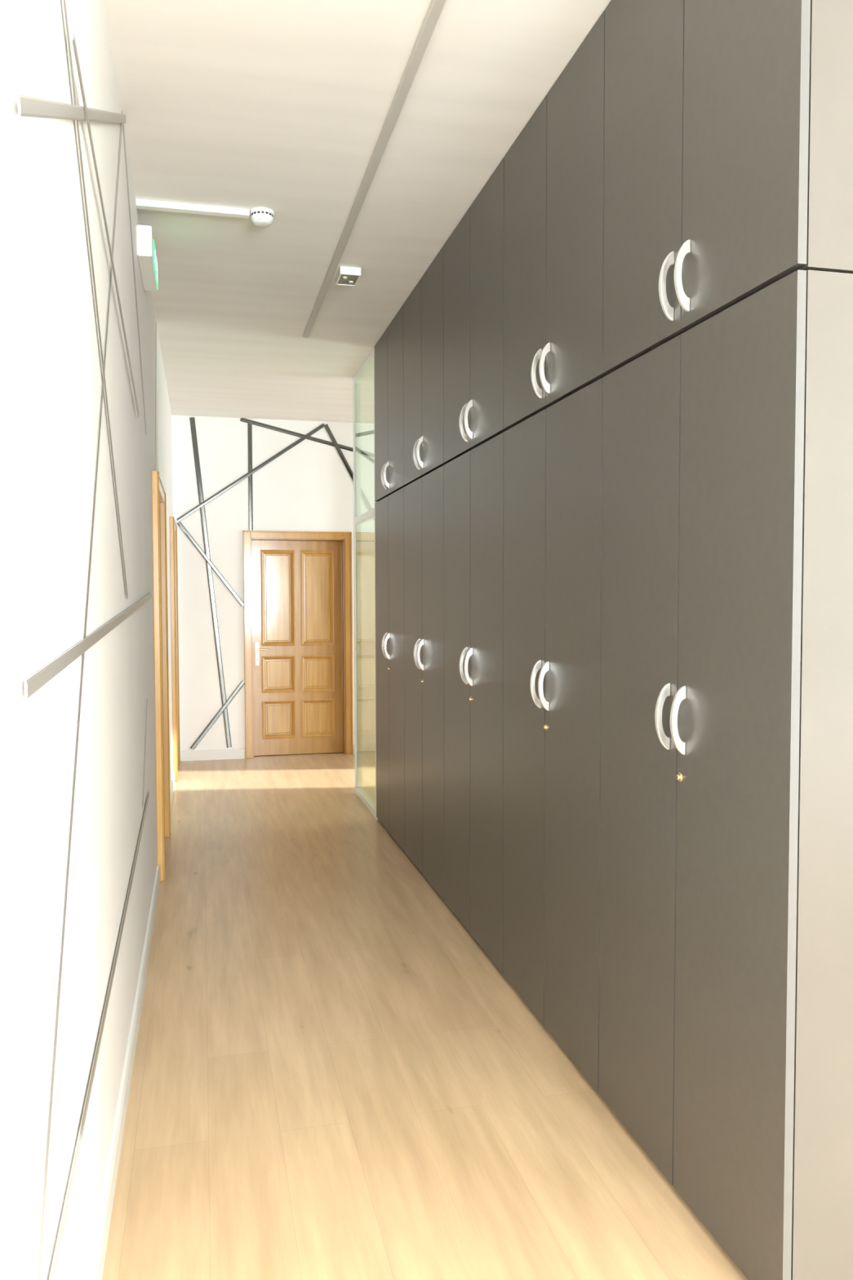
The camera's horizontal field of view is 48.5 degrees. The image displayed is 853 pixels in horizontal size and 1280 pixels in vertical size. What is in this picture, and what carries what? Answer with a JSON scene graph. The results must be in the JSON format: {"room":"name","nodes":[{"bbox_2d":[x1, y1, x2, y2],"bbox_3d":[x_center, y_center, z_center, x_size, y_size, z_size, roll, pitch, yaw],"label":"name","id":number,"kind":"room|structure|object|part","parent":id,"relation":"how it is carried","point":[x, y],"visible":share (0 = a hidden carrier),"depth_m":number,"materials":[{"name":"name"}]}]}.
{"room":"office corridor","nodes":[
{"label":"office corridor","id":0,"kind":"room"},
{"bbox_2d":[0,0,173,1279],"bbox_3d":[-0.969,-0.191,2.472,0.260,3.090,12.870,-1,3,-13],"label":"wall","id":1,"kind":"structure","parent":0,"point":[51,369],"depth_m":1.73,"materials":[{"name":"white paint"}]},
{"bbox_2d":[16,93,125,123],"bbox_3d":[-0.778,-1.232,2.220,0.004,0.974,2.021,-1,3,-13],"label":"metal strip","id":2,"kind":"object","parent":1,"relation":"attached to","point":[28,106],"visible":1,"depth_m":1.62,"materials":[{"name":"grey metal"}]},
{"bbox_2d":[35,110,122,1279],"bbox_3d":[-0.749,-0.229,2.114,0.004,2.971,2.296,-1,3,-13],"label":"metal strip","id":3,"kind":"object","parent":1,"relation":"attached to","point":[37,1268],"visible":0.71,"depth_m":1.72,"materials":[{"name":"grey metal"}]},
{"bbox_2d":[23,592,151,699],"bbox_3d":[-0.926,-0.072,2.889,0.004,0.167,3.311,-1,3,-13],"label":"metal strip","id":4,"kind":"object","parent":1,"relation":"attached to","point":[35,682],"visible":1,"depth_m":1.72,"materials":[{"name":"grey metal"}]},
{"bbox_2d":[62,0,128,599],"bbox_3d":[-0.749,-0.904,2.098,0.004,1.625,1.917,-1,3,-13],"label":"metal strip","id":5,"kind":"object","parent":1,"relation":"attached to","point":[63,1],"visible":1,"depth_m":2.15,"materials":[{"name":"grey metal"}]},
{"bbox_2d":[48,791,149,1279],"bbox_3d":[-0.838,0.844,2.564,0.003,0.238,3.202,-1,3,-13],"label":"metal strip","id":6,"kind":"object","parent":1,"relation":"attached to","point":[57,1248],"visible":1,"depth_m":1.91,"materials":[{"name":"grey metal"}]},
{"bbox_2d":[71,27,138,417],"bbox_3d":[-0.886,-1.008,2.706,0.003,0.396,1.850,-1,3,-13],"label":"metal strip","id":7,"kind":"object","parent":1,"relation":"attached to","point":[73,41],"visible":1,"depth_m":2.26,"materials":[{"name":"grey metal"}]},
{"bbox_2d":[87,771,174,1279],"bbox_3d":[-0.704,1.329,2.030,0.014,0.090,11.360,-1,3,-13],"label":"baseboard","id":8,"kind":"structure","parent":1,"relation":"attached to","point":[99,1251],"depth_m":2.58,"materials":[{"name":"white"}]},
{"bbox_2d":[122,124,146,435],"bbox_3d":[-1.155,-1.341,3.767,0.003,0.856,1.146,-1,3,-13],"label":"metal strip","id":9,"kind":"object","parent":1,"relation":"attached to","point":[123,125],"visible":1,"depth_m":3.63,"materials":[{"name":"grey metal"}]},
{"bbox_2d":[142,697,147,807],"bbox_3d":[-1.177,0.460,3.953,0.003,0.399,0.428,-1,3,-13],"label":"metal strip","id":10,"kind":"object","parent":1,"relation":"attached to","point":[146,698],"visible":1,"depth_m":3.92,"materials":[{"name":"grey metal"}]},
{"bbox_2d":[136,224,158,291],"bbox_3d":[-1.206,-1.646,4.097,0.065,0.125,0.460,-1,3,-13],"label":"exit sign","id":11,"kind":"object","parent":1,"relation":"attached to","point":[146,252],"visible":1,"depth_m":3.94,"materials":[{"name":"white plastic"}]},
{"bbox_3d":[-1.185,-1.639,4.138,0.004,0.092,0.360,-1,3,-13],"label":"sign panel","id":12,"kind":"part","parent":11,"relation":"part of","materials":[{"name":"green plastic"}]},
{"bbox_2d":[155,321,156,471],"bbox_3d":[-1.528,-1.372,5.338,0.004,0.950,0.424,-1,3,-13],"label":"metal strip","id":13,"kind":"object","parent":1,"relation":"attached to","point":[156,322],"visible":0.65,"depth_m":5.32,"materials":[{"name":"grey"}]},
{"bbox_2d":[151,471,170,880],"bbox_3d":[-1.585,0.175,5.320,0.226,2.112,1.004,-1,3,-13],"label":"door","id":14,"kind":"structure","parent":1,"relation":"in","point":[158,504],"depth_m":4.89,"materials":[{"name":"brown wood"}]},
{"bbox_2d":[168,516,180,782],"bbox_3d":[-2.206,0.061,7.930,0.226,2.112,0.894,-1,3,-13],"label":"door","id":15,"kind":"structure","parent":1,"relation":"in","point":[173,526],"depth_m":7.54,"materials":[{"name":"brown wood"}]},
{"bbox_2d":[171,415,375,758],"bbox_3d":[0.150,-0.490,9.222,5.040,3.090,0.360,-1,3,-13],"label":"wall","id":16,"kind":"structure","parent":0,"point":[308,487],"depth_m":8.59,"materials":[{"name":"white paint"}]},
{"bbox_2d":[177,521,244,606],"bbox_3d":[-1.941,-0.682,8.522,0.590,0.766,0.005,-1,3,-13],"label":"metal strip","id":17,"kind":"object","parent":16,"relation":"attached to","point":[179,523],"visible":1,"depth_m":8.52,"materials":[{"name":"grey metal"}]},
{"bbox_2d":[189,417,231,747],"bbox_3d":[-1.946,-0.502,8.535,0.337,2.977,0.005,-1,3,-13],"label":"metal strip","id":18,"kind":"object","parent":16,"relation":"attached to","point":[192,420],"visible":1,"depth_m":8.53,"materials":[{"name":"grey metal"}]},
{"bbox_2d":[190,680,244,750],"bbox_3d":[-1.895,0.683,8.592,0.499,0.622,0.005,-1,3,-13],"label":"metal strip","id":19,"kind":"object","parent":16,"relation":"attached to","point":[240,686],"visible":1,"depth_m":8.59,"materials":[{"name":"grey metal"}]},
{"bbox_2d":[247,422,253,529],"bbox_3d":[-1.597,-1.486,8.575,0.038,0.975,0.005,-1,3,-13],"label":"metal strip","id":20,"kind":"object","parent":16,"relation":"attached to","point":[249,424],"visible":1,"depth_m":8.57,"materials":[{"name":"grey metal"}]},
{"bbox_2d":[177,423,324,521],"bbox_3d":[-1.580,-1.524,8.572,1.336,0.926,0.005,-1,3,-13],"label":"metal strip","id":21,"kind":"object","parent":16,"relation":"attached to","point":[321,426],"visible":1,"depth_m":8.57,"materials":[{"name":"grey metal"}]},
{"bbox_2d":[179,743,375,760],"bbox_3d":[0.099,1.018,9.083,4.840,0.090,0.014,-1,3,-13],"label":"baseboard","id":22,"kind":"structure","parent":16,"relation":"attached to","point":[236,753],"depth_m":8.61,"materials":[{"name":"white"}]},
{"bbox_2d":[243,530,353,758],"bbox_3d":[-1.202,0.036,8.839,0.996,2.078,0.244,-1,3,-13],"label":"door","id":23,"kind":"structure","parent":16,"relation":"in","point":[298,585],"depth_m":8.82,"materials":[{"name":"brown wood"}]},
{"bbox_3d":[-1.564,0.126,8.741,0.036,0.220,0.006,-1,3,-13],"label":"handle plate","id":24,"kind":"part","parent":23,"relation":"part of","materials":[{"name":"white metal"}]},
{"bbox_3d":[-1.507,0.087,8.725,0.124,0.030,0.048,-1,3,-13],"label":"lever","id":25,"kind":"part","parent":23,"relation":"part of","materials":[{"name":"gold metal"}]},
{"bbox_3d":[-1.379,-0.389,8.770,0.310,0.887,0.027,-1,3,-13],"label":"panel moulding","id":26,"kind":"part","parent":23,"relation":"part of","materials":[{"name":"brown wood"}]},
{"bbox_3d":[-1.383,-0.390,8.788,0.298,0.875,0.022,-1,3,-13],"label":"panel","id":27,"kind":"part","parent":23,"relation":"part of","materials":[{"name":"brown wood"}]},
{"bbox_3d":[-1.377,0.318,8.801,0.310,0.342,0.027,-1,3,-13],"label":"panel moulding","id":28,"kind":"part","parent":23,"relation":"part of","materials":[{"name":"brown wood"}]},
{"bbox_3d":[-1.381,0.317,8.819,0.298,0.330,0.022,-1,3,-13],"label":"panel","id":29,"kind":"part","parent":23,"relation":"part of","materials":[{"name":"brown wood"}]},
{"bbox_3d":[-1.381,0.738,8.838,0.298,0.347,0.022,-1,3,-13],"label":"panel","id":30,"kind":"part","parent":23,"relation":"part of","materials":[{"name":"brown wood"}]},
{"bbox_3d":[-1.376,0.739,8.819,0.310,0.359,0.027,-1,3,-13],"label":"panel moulding","id":31,"kind":"part","parent":23,"relation":"part of","materials":[{"name":"brown wood"}]},
{"bbox_3d":[-1.027,-0.394,8.873,0.298,0.875,0.022,-1,3,-13],"label":"panel","id":32,"kind":"part","parent":23,"relation":"part of","materials":[{"name":"brown wood"}]},
{"bbox_3d":[-1.023,-0.393,8.854,0.310,0.887,0.027,-1,3,-13],"label":"panel moulding","id":33,"kind":"part","parent":23,"relation":"part of","materials":[{"name":"brown wood"}]},
{"bbox_3d":[-1.026,0.313,8.903,0.298,0.330,0.022,-1,3,-13],"label":"panel","id":34,"kind":"part","parent":23,"relation":"part of","materials":[{"name":"brown wood"}]},
{"bbox_3d":[-1.022,0.313,8.885,0.310,0.342,0.027,-1,3,-13],"label":"panel moulding","id":35,"kind":"part","parent":23,"relation":"part of","materials":[{"name":"brown wood"}]},
{"bbox_3d":[-1.021,0.735,8.904,0.310,0.359,0.027,-1,3,-13],"label":"panel moulding","id":36,"kind":"part","parent":23,"relation":"part of","materials":[{"name":"brown wood"}]},
{"bbox_3d":[-1.025,0.734,8.922,0.298,0.347,0.022,-1,3,-13],"label":"panel","id":37,"kind":"part","parent":23,"relation":"part of","materials":[{"name":"brown wood"}]},
{"bbox_2d":[240,417,373,457],"bbox_3d":[-1.066,-1.852,8.685,1.268,0.328,0.006,-1,3,-13],"label":"metal strip","id":38,"kind":"object","parent":16,"relation":"attached to","point":[243,420],"visible":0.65,"depth_m":8.66,"materials":[{"name":"grey metal"}]},
{"bbox_2d":[324,423,374,520],"bbox_3d":[-0.700,-1.549,8.780,0.504,0.887,0.005,-1,3,-13],"label":"metal strip","id":39,"kind":"object","parent":16,"relation":"attached to","point":[327,428],"visible":0.69,"depth_m":8.76,"materials":[{"name":"grey metal"}]},
{"bbox_2d":[103,0,611,423],"bbox_3d":[1.508,-1.826,2.990,5.240,0.120,12.870,-1,3,-13],"label":"ceiling","id":40,"kind":"structure","parent":0,"point":[282,107],"depth_m":3.45,"materials":[{"name":"paint"}]},
{"bbox_2d":[136,199,249,218],"bbox_3d":[-0.967,-1.789,3.926,0.455,0.026,0.040,-1,3,-13],"label":"conduit","id":41,"kind":"object","parent":40,"relation":"attached to","point":[140,203],"visible":1,"depth_m":3.91,"materials":[{"name":"white plastic"}]},
{"bbox_2d":[249,207,274,226],"bbox_3d":[-0.694,-1.779,3.991,0.100,0.052,0.100,-1,3,-13],"label":"smoke detector","id":42,"kind":"object","parent":40,"relation":"attached to","point":[260,216],"visible":1,"depth_m":3.96,"materials":[{"name":"white plastic"}]},
{"bbox_2d":[335,266,360,286],"bbox_3d":[-0.393,-1.818,4.735,0.104,0.040,0.170,-1,3,-13],"label":"recessed light","id":43,"kind":"object","parent":40,"relation":"in","point":[345,276],"visible":1,"depth_m":4.69,"materials":[{"name":"white plastic"}]},
{"bbox_2d":[302,0,445,337],"bbox_3d":[0.167,-1.710,2.002,0.032,0.020,7.900,-1,3,-13],"label":"ceiling track","id":44,"kind":"object","parent":40,"relation":"attached to","point":[435,8],"visible":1,"depth_m":3.30,"materials":[{"name":"grey metal"}]},
{"bbox_2d":[102,752,747,1279],"bbox_3d":[1.515,1.381,3.131,5.240,0.120,12.870,-1,3,-13],"label":"floor","id":45,"kind":"structure","parent":0,"point":[333,1077],"depth_m":2.81,"materials":[{"name":"laminate"}]},
{"bbox_2d":[352,346,378,819],"bbox_3d":[-0.415,-0.374,6.625,0.050,3.088,0.898,-1,3,-13],"label":"glass wall","id":46,"kind":"structure","parent":45,"relation":"on","point":[358,519],"depth_m":7.00,"materials":[{"name":"glass"}]},
{"bbox_3d":[-0.513,-0.392,7.039,0.050,3.088,0.045,-1,3,-13],"label":"post","id":47,"kind":"part","parent":46,"relation":"part of","materials":[{"name":"white metal"}]},
{"bbox_3d":[-0.415,-1.891,6.546,0.042,0.050,0.833,-1,3,-13],"label":"rail","id":48,"kind":"part","parent":46,"relation":"part of","materials":[{"name":"white metal"}]},
{"bbox_3d":[-0.408,1.147,6.679,0.042,0.045,0.833,-1,3,-13],"label":"rail","id":49,"kind":"part","parent":46,"relation":"part of","materials":[{"name":"white metal"}]},
{"bbox_2d":[374,487,404,851],"bbox_3d":[0.065,0.164,5.835,0.677,2.082,0.898,-1,3,-13],"label":"tall cabinet","id":50,"kind":"object","parent":45,"relation":"on","point":[389,511],"visible":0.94,"depth_m":5.71,"materials":[{"name":"grey laminate"}]},
{"bbox_3d":[-0.272,0.148,5.985,0.019,2.058,0.442,-1,3,-13],"label":"cabinet door","id":51,"kind":"part","parent":50,"relation":"part of","materials":[{"name":"grey laminate"}]},
{"bbox_3d":[-0.256,0.035,5.793,0.036,0.163,0.015,-1,3,-13],"label":"bow handle","id":52,"kind":"part","parent":50,"relation":"part of","materials":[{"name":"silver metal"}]},
{"bbox_3d":[-0.239,0.038,5.719,0.036,0.163,0.015,-1,3,-13],"label":"bow handle","id":53,"kind":"part","parent":50,"relation":"part of","materials":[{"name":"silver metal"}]},
{"bbox_2d":[374,305,407,501],"bbox_3d":[0.061,-1.382,5.768,0.677,1.000,0.898,-1,3,-13],"label":"upper cabinet","id":54,"kind":"object","parent":50,"relation":"on","point":[388,349],"visible":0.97,"depth_m":5.65,"materials":[{"name":"grey laminate"}]},
{"bbox_3d":[-0.275,-1.389,5.918,0.019,0.994,0.442,-1,3,-13],"label":"cabinet door","id":55,"kind":"part","parent":54,"relation":"part of","materials":[{"name":"grey laminate"}]},
{"bbox_3d":[-0.259,-0.995,5.748,0.036,0.163,0.015,-1,3,-13],"label":"bow handle","id":56,"kind":"part","parent":54,"relation":"part of","materials":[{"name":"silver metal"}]},
{"bbox_3d":[-0.241,-0.992,5.674,0.036,0.163,0.015,-1,3,-13],"label":"bow handle","id":57,"kind":"part","parent":54,"relation":"part of","materials":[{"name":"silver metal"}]},
{"bbox_3d":[-0.172,-1.370,5.481,0.019,0.994,0.447,-1,3,-13],"label":"cabinet door","id":58,"kind":"part","parent":54,"relation":"part of","materials":[{"name":"grey laminate"}]},
{"bbox_3d":[-0.168,0.167,5.548,0.019,2.058,0.447,-1,3,-13],"label":"cabinet door","id":59,"kind":"part","parent":50,"relation":"part of","materials":[{"name":"grey laminate"}]},
{"bbox_2d":[404,465,444,900],"bbox_3d":[0.272,0.201,4.962,0.677,2.082,0.898,-1,3,-13],"label":"tall cabinet","id":60,"kind":"object","parent":45,"relation":"on","point":[424,498],"visible":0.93,"depth_m":4.82,"materials":[{"name":"grey laminate"}]},
{"bbox_3d":[-0.065,0.185,5.111,0.019,2.058,0.442,-1,3,-13],"label":"cabinet door","id":61,"kind":"part","parent":60,"relation":"part of","materials":[{"name":"grey laminate"}]},
{"bbox_3d":[-0.049,0.073,4.920,0.036,0.163,0.015,-1,3,-13],"label":"bow handle","id":62,"kind":"part","parent":60,"relation":"part of","materials":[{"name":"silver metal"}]},
{"bbox_3d":[-0.031,0.076,4.846,0.036,0.163,0.015,-1,3,-13],"label":"bow handle","id":63,"kind":"part","parent":60,"relation":"part of","materials":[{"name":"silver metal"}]},
{"bbox_2d":[403,246,447,484],"bbox_3d":[0.269,-1.344,4.894,0.677,1.000,0.898,-1,3,-13],"label":"upper cabinet","id":64,"kind":"object","parent":60,"relation":"on","point":[423,309],"visible":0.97,"depth_m":4.77,"materials":[{"name":"grey laminate"}]},
{"bbox_3d":[-0.068,-1.351,5.044,0.019,0.994,0.442,-1,3,-13],"label":"cabinet door","id":65,"kind":"part","parent":64,"relation":"part of","materials":[{"name":"grey laminate"}]},
{"bbox_3d":[-0.051,-0.957,4.874,0.036,0.163,0.015,-1,3,-13],"label":"bow handle","id":66,"kind":"part","parent":64,"relation":"part of","materials":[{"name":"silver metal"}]},
{"bbox_3d":[-0.033,-0.954,4.801,0.036,0.163,0.015,-1,3,-13],"label":"bow handle","id":67,"kind":"part","parent":64,"relation":"part of","materials":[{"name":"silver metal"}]},
{"bbox_3d":[0.036,-1.332,4.607,0.019,0.994,0.447,-1,3,-13],"label":"cabinet door","id":68,"kind":"part","parent":64,"relation":"part of","materials":[{"name":"grey laminate"}]},
{"bbox_3d":[0.039,0.204,4.675,0.019,2.058,0.447,-1,3,-13],"label":"cabinet door","id":69,"kind":"part","parent":60,"relation":"part of","materials":[{"name":"grey laminate"}]},
{"bbox_2d":[444,432,503,973],"bbox_3d":[0.480,0.239,4.088,0.677,2.082,0.898,-1,3,-13],"label":"tall cabinet","id":70,"kind":"object","parent":45,"relation":"on","point":[473,481],"visible":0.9,"depth_m":3.95,"materials":[{"name":"grey laminate"}]},
{"bbox_3d":[0.143,0.223,4.238,0.019,2.058,0.442,-1,3,-13],"label":"cabinet door","id":71,"kind":"part","parent":70,"relation":"part of","materials":[{"name":"grey laminate"}]},
{"bbox_3d":[0.159,0.111,4.046,0.036,0.163,0.015,-1,3,-13],"label":"bow handle","id":72,"kind":"part","parent":70,"relation":"part of","materials":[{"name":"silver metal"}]},
{"bbox_3d":[0.176,0.114,3.972,0.036,0.163,0.015,-1,3,-13],"label":"bow handle","id":73,"kind":"part","parent":70,"relation":"part of","materials":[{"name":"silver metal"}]},
{"bbox_2d":[443,157,509,462],"bbox_3d":[0.477,-1.306,4.021,0.677,1.000,0.898,-1,3,-13],"label":"upper cabinet","id":74,"kind":"object","parent":70,"relation":"on","point":[473,252],"visible":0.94,"depth_m":3.88,"materials":[{"name":"grey laminate"}]},
{"bbox_3d":[0.140,-1.313,4.171,0.019,0.994,0.442,-1,3,-13],"label":"cabinet door","id":75,"kind":"part","parent":74,"relation":"part of","materials":[{"name":"grey laminate"}]},
{"bbox_3d":[0.157,-0.919,4.001,0.036,0.163,0.015,-1,3,-13],"label":"bow handle","id":76,"kind":"part","parent":74,"relation":"part of","materials":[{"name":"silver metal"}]},
{"bbox_3d":[0.174,-0.916,3.927,0.036,0.163,0.015,-1,3,-13],"label":"bow handle","id":77,"kind":"part","parent":74,"relation":"part of","materials":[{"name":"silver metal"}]},
{"bbox_3d":[0.244,-1.294,3.734,0.019,0.994,0.447,-1,3,-13],"label":"cabinet door","id":78,"kind":"part","parent":74,"relation":"part of","materials":[{"name":"grey laminate"}]},
{"bbox_3d":[0.247,0.242,3.801,0.019,2.058,0.447,-1,3,-13],"label":"cabinet door","id":79,"kind":"part","parent":70,"relation":"part of","materials":[{"name":"grey laminate"}]},
{"bbox_2d":[502,377,603,1093],"bbox_3d":[0.688,0.277,3.215,0.677,2.082,0.898,-1,3,-13],"label":"tall cabinet","id":80,"kind":"object","parent":45,"relation":"on","point":[553,459],"visible":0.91,"depth_m":3.05,"materials":[{"name":"grey laminate"}]},
{"bbox_3d":[0.351,0.261,3.365,0.019,2.058,0.442,-1,3,-13],"label":"cabinet door","id":81,"kind":"part","parent":80,"relation":"part of","materials":[{"name":"grey laminate"}]},
{"bbox_3d":[0.367,0.148,3.173,0.036,0.163,0.015,-1,3,-13],"label":"bow handle","id":82,"kind":"part","parent":80,"relation":"part of","materials":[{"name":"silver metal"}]},
{"bbox_3d":[0.384,0.152,3.099,0.036,0.163,0.015,-1,3,-13],"label":"bow handle","id":83,"kind":"part","parent":80,"relation":"part of","materials":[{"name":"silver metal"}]},
{"bbox_2d":[503,10,609,429],"bbox_3d":[0.684,-1.268,3.147,0.677,1.000,0.898,-1,3,-13],"label":"upper cabinet","id":84,"kind":"object","parent":80,"relation":"on","point":[553,211],"visible":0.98,"depth_m":2.98,"materials":[{"name":"grey laminate"}]},
{"bbox_3d":[0.347,-1.275,3.297,0.019,0.994,0.442,-1,3,-13],"label":"cabinet door","id":85,"kind":"part","parent":84,"relation":"part of","materials":[{"name":"grey laminate"}]},
{"bbox_3d":[0.364,-0.882,3.127,0.036,0.163,0.015,-1,3,-13],"label":"bow handle","id":86,"kind":"part","parent":84,"relation":"part of","materials":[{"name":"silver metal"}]},
{"bbox_3d":[0.382,-0.878,3.054,0.036,0.163,0.015,-1,3,-13],"label":"bow handle","id":87,"kind":"part","parent":84,"relation":"part of","materials":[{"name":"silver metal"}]},
{"bbox_3d":[0.451,-1.256,2.860,0.019,0.994,0.447,-1,3,-13],"label":"cabinet door","id":88,"kind":"part","parent":84,"relation":"part of","materials":[{"name":"grey laminate"}]},
{"bbox_3d":[0.455,0.280,2.928,0.019,2.058,0.447,-1,3,-13],"label":"cabinet door","id":89,"kind":"part","parent":80,"relation":"part of","materials":[{"name":"grey laminate"}]},
{"bbox_2d":[598,269,852,1279],"bbox_3d":[0.895,0.315,2.341,0.677,2.082,0.898,-1,3,-13],"label":"tall cabinet","id":90,"kind":"object","parent":45,"relation":"on","point":[726,952],"visible":1,"depth_m":2.00,"materials":[{"name":"laminate"}]},
{"bbox_3d":[0.558,0.299,2.491,0.019,2.058,0.442,-1,3,-13],"label":"cabinet door","id":91,"kind":"part","parent":90,"relation":"part of","materials":[{"name":"grey laminate"}]},
{"bbox_3d":[0.574,0.186,2.299,0.036,0.163,0.015,-1,3,-13],"label":"bow handle","id":92,"kind":"part","parent":90,"relation":"part of","materials":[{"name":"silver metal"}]},
{"bbox_3d":[0.592,0.190,2.225,0.036,0.163,0.015,-1,3,-13],"label":"bow handle","id":93,"kind":"part","parent":90,"relation":"part of","materials":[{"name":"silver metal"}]},
{"bbox_2d":[603,0,852,373],"bbox_3d":[0.892,-1.231,2.274,0.677,1.000,0.898,-1,3,-13],"label":"upper cabinet","id":94,"kind":"object","parent":90,"relation":"on","point":[728,135],"visible":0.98,"depth_m":2.07,"materials":[{"name":"laminate"}]},
{"bbox_3d":[0.555,-1.238,2.424,0.019,0.994,0.442,-1,3,-13],"label":"cabinet door","id":95,"kind":"part","parent":94,"relation":"part of","materials":[{"name":"grey laminate"}]},
{"bbox_3d":[0.572,-0.844,2.254,0.036,0.163,0.015,-1,3,-13],"label":"bow handle","id":96,"kind":"part","parent":94,"relation":"part of","materials":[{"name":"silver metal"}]},
{"bbox_3d":[0.590,-0.841,2.180,0.036,0.163,0.015,-1,3,-13],"label":"bow handle","id":97,"kind":"part","parent":94,"relation":"part of","materials":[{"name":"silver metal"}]},
{"bbox_3d":[0.659,-1.219,1.987,0.019,0.994,0.447,-1,3,-13],"label":"cabinet door","id":98,"kind":"part","parent":94,"relation":"part of","materials":[{"name":"grey laminate"}]},
{"bbox_3d":[0.662,0.318,2.054,0.019,2.058,0.447,-1,3,-13],"label":"cabinet door","id":99,"kind":"part","parent":90,"relation":"part of","materials":[{"name":"grey laminate"}]}
]}

